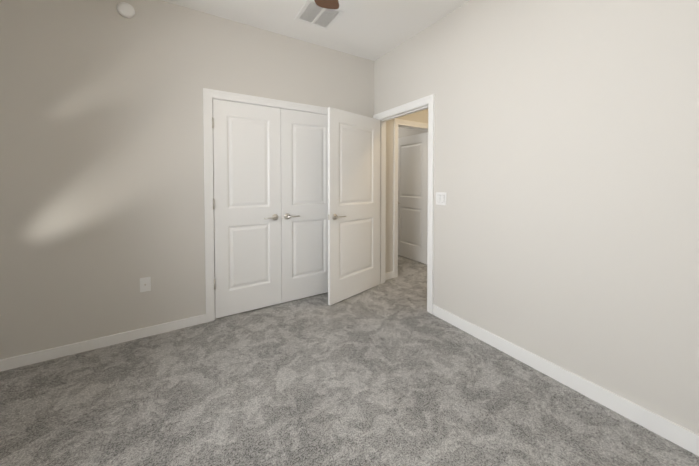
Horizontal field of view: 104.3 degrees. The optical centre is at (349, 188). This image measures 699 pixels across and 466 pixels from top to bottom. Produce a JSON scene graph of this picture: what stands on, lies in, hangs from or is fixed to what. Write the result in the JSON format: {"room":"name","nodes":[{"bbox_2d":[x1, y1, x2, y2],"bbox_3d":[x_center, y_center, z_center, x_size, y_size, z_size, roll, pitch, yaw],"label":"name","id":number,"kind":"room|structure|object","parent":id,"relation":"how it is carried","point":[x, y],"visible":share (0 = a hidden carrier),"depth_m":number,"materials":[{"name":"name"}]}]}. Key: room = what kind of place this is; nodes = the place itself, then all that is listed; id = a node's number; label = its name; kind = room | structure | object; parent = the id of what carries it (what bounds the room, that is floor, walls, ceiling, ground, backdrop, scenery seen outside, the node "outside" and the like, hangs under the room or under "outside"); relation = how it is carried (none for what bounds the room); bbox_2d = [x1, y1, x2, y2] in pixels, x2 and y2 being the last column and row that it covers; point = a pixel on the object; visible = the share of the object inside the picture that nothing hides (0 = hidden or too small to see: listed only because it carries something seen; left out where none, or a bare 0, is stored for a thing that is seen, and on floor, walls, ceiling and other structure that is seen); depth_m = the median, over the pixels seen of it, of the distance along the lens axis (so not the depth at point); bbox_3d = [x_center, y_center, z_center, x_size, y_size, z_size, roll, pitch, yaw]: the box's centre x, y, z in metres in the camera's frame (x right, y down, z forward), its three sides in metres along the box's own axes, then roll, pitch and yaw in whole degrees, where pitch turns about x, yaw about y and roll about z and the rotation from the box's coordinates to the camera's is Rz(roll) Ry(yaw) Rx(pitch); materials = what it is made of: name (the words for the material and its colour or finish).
{"room":"empty bedroom","nodes":[
{"label":"empty bedroom","id":0,"kind":"room"},
{"bbox_2d":[0,0,427,359],"bbox_3d":[-0.575,-0.188,2.971,5.040,2.797,0.120,-1,2,-31],"label":"wall","id":1,"kind":"structure","parent":0,"point":[102,209],"depth_m":2.14,"materials":[{"name":"white paint"}]},
{"bbox_2d":[0,314,205,371],"bbox_3d":[-1.938,1.188,2.098,1.470,0.088,0.014,-1,2,-31],"label":"baseboard","id":2,"kind":"structure","parent":1,"relation":"attached to","point":[70,349],"depth_m":2.08,"materials":[{"name":"white paint"}]},
{"bbox_2d":[117,2,134,17],"bbox_3d":[-1.758,-1.407,2.135,0.112,0.112,0.034,-1,2,-31],"label":"smoke detector","id":3,"kind":"object","parent":1,"relation":"attached to","point":[125,10],"visible":0.98,"depth_m":2.12,"materials":[{"name":"white plastic"}]},
{"bbox_2d":[140,277,150,291],"bbox_3d":[-1.685,0.794,2.241,0.072,0.117,0.017,-1,2,-31],"label":"outlet","id":4,"kind":"object","parent":1,"relation":"attached to","point":[145,284],"visible":1,"depth_m":2.24,"materials":[{"name":"white plastic"}]},
{"bbox_2d":[212,99,281,318],"bbox_3d":[-0.981,0.192,2.655,0.636,2.028,0.086,-1,2,-31],"label":"closet door","id":5,"kind":"structure","parent":1,"relation":"in","point":[247,192],"depth_m":2.65,"materials":[{"name":"white paint"}]},
{"bbox_2d":[203,88,327,322],"bbox_3d":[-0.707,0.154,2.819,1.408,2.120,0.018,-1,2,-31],"label":"trim","id":6,"kind":"structure","parent":1,"relation":"attached to","point":[209,95],"depth_m":2.48,"materials":[{"name":"white paint"}]},
{"bbox_2d":[280,109,327,302],"bbox_3d":[-0.435,0.185,2.986,0.636,2.028,0.086,-1,2,-31],"label":"closet door","id":7,"kind":"structure","parent":1,"relation":"in","point":[304,204],"depth_m":2.96,"materials":[{"name":"white paint"}]},
{"bbox_2d":[393,118,427,277],"bbox_3d":[0.946,0.129,3.902,0.916,2.120,0.156,-1,2,-31],"label":"door frame","id":8,"kind":"structure","parent":1,"relation":"attached to","point":[397,122],"depth_m":3.63,"materials":[{"name":"white paint"}]},
{"bbox_2d":[398,132,427,263],"bbox_3d":[1.018,0.150,4.474,0.138,2.028,0.777,-1,2,-31],"label":"hall door","id":9,"kind":"structure","parent":1,"relation":"in","point":[412,195],"depth_m":4.41,"materials":[{"name":"white paint"}]},
{"bbox_2d":[162,0,468,60],"bbox_3d":[-0.324,-1.626,2.523,5.040,0.100,5.890,-1,2,-31],"label":"ceiling","id":10,"kind":"structure","parent":0,"point":[373,30],"depth_m":2.53,"materials":[{"name":"white paint"}]},
{"bbox_2d":[295,0,344,29],"bbox_3d":[-0.276,-1.571,2.465,0.340,0.007,0.340,-1,2,-31],"label":"ceiling vent","id":11,"kind":"object","parent":10,"relation":"in","point":[311,12],"visible":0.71,"depth_m":2.47,"materials":[{"name":"white metal"}]},
{"bbox_2d":[314,0,338,8],"bbox_3d":[-0.208,-1.200,1.155,1.295,0.688,1.253,-1,2,-31],"label":"fan","id":12,"kind":"object","parent":10,"relation":"hanging from","point":[330,4],"visible":1,"depth_m":1.81,"materials":[{"name":"brown wood"}]},
{"bbox_2d":[0,255,698,465],"bbox_3d":[-0.324,1.270,2.591,5.040,0.100,5.890,-1,2,-31],"label":"floor","id":13,"kind":"structure","parent":0,"point":[392,372],"depth_m":1.59,"materials":[{"name":"carpet"}]},
{"bbox_2d":[398,127,427,137],"bbox_3d":[0.789,-0.242,5.272,0.120,2.797,2.400,-1,2,-31],"label":"wall","id":14,"kind":"structure","parent":0,"point":[404,132],"depth_m":4.75,"materials":[{"name":"white paint"}]},
{"bbox_2d":[374,0,698,434],"bbox_3d":[1.236,-0.166,2.030,0.120,2.797,3.370,-1,2,-31],"label":"wall","id":15,"kind":"structure","parent":0,"point":[566,178],"depth_m":1.68,"materials":[{"name":"white paint"}]},
{"bbox_2d":[328,107,379,304],"bbox_3d":[0.076,0.183,3.069,0.138,2.028,0.827,1,2,45],"label":"bedroom door","id":16,"kind":"structure","parent":15,"relation":"in","point":[353,204],"depth_m":3.01,"materials":[{"name":"white paint"}]},
{"bbox_2d":[373,94,434,313],"bbox_3d":[0.615,0.149,3.062,0.156,2.120,0.966,-1,2,-31],"label":"door frame","id":17,"kind":"structure","parent":15,"relation":"attached to","point":[429,100],"depth_m":2.75,"materials":[{"name":"white paint"}]},
{"bbox_2d":[436,192,445,204],"bbox_3d":[0.853,0.095,2.539,0.013,0.117,0.118,-1,2,-31],"label":"light switch","id":18,"kind":"object","parent":15,"relation":"attached to","point":[440,198],"visible":1,"depth_m":2.54,"materials":[{"name":"white plastic"}]},
{"bbox_2d":[432,304,698,455],"bbox_3d":[1.392,1.195,1.675,0.014,0.094,2.248,-1,2,-31],"label":"baseboard","id":19,"kind":"structure","parent":15,"relation":"attached to","point":[677,434],"depth_m":1.62,"materials":[{"name":"white paint"}]}
]}

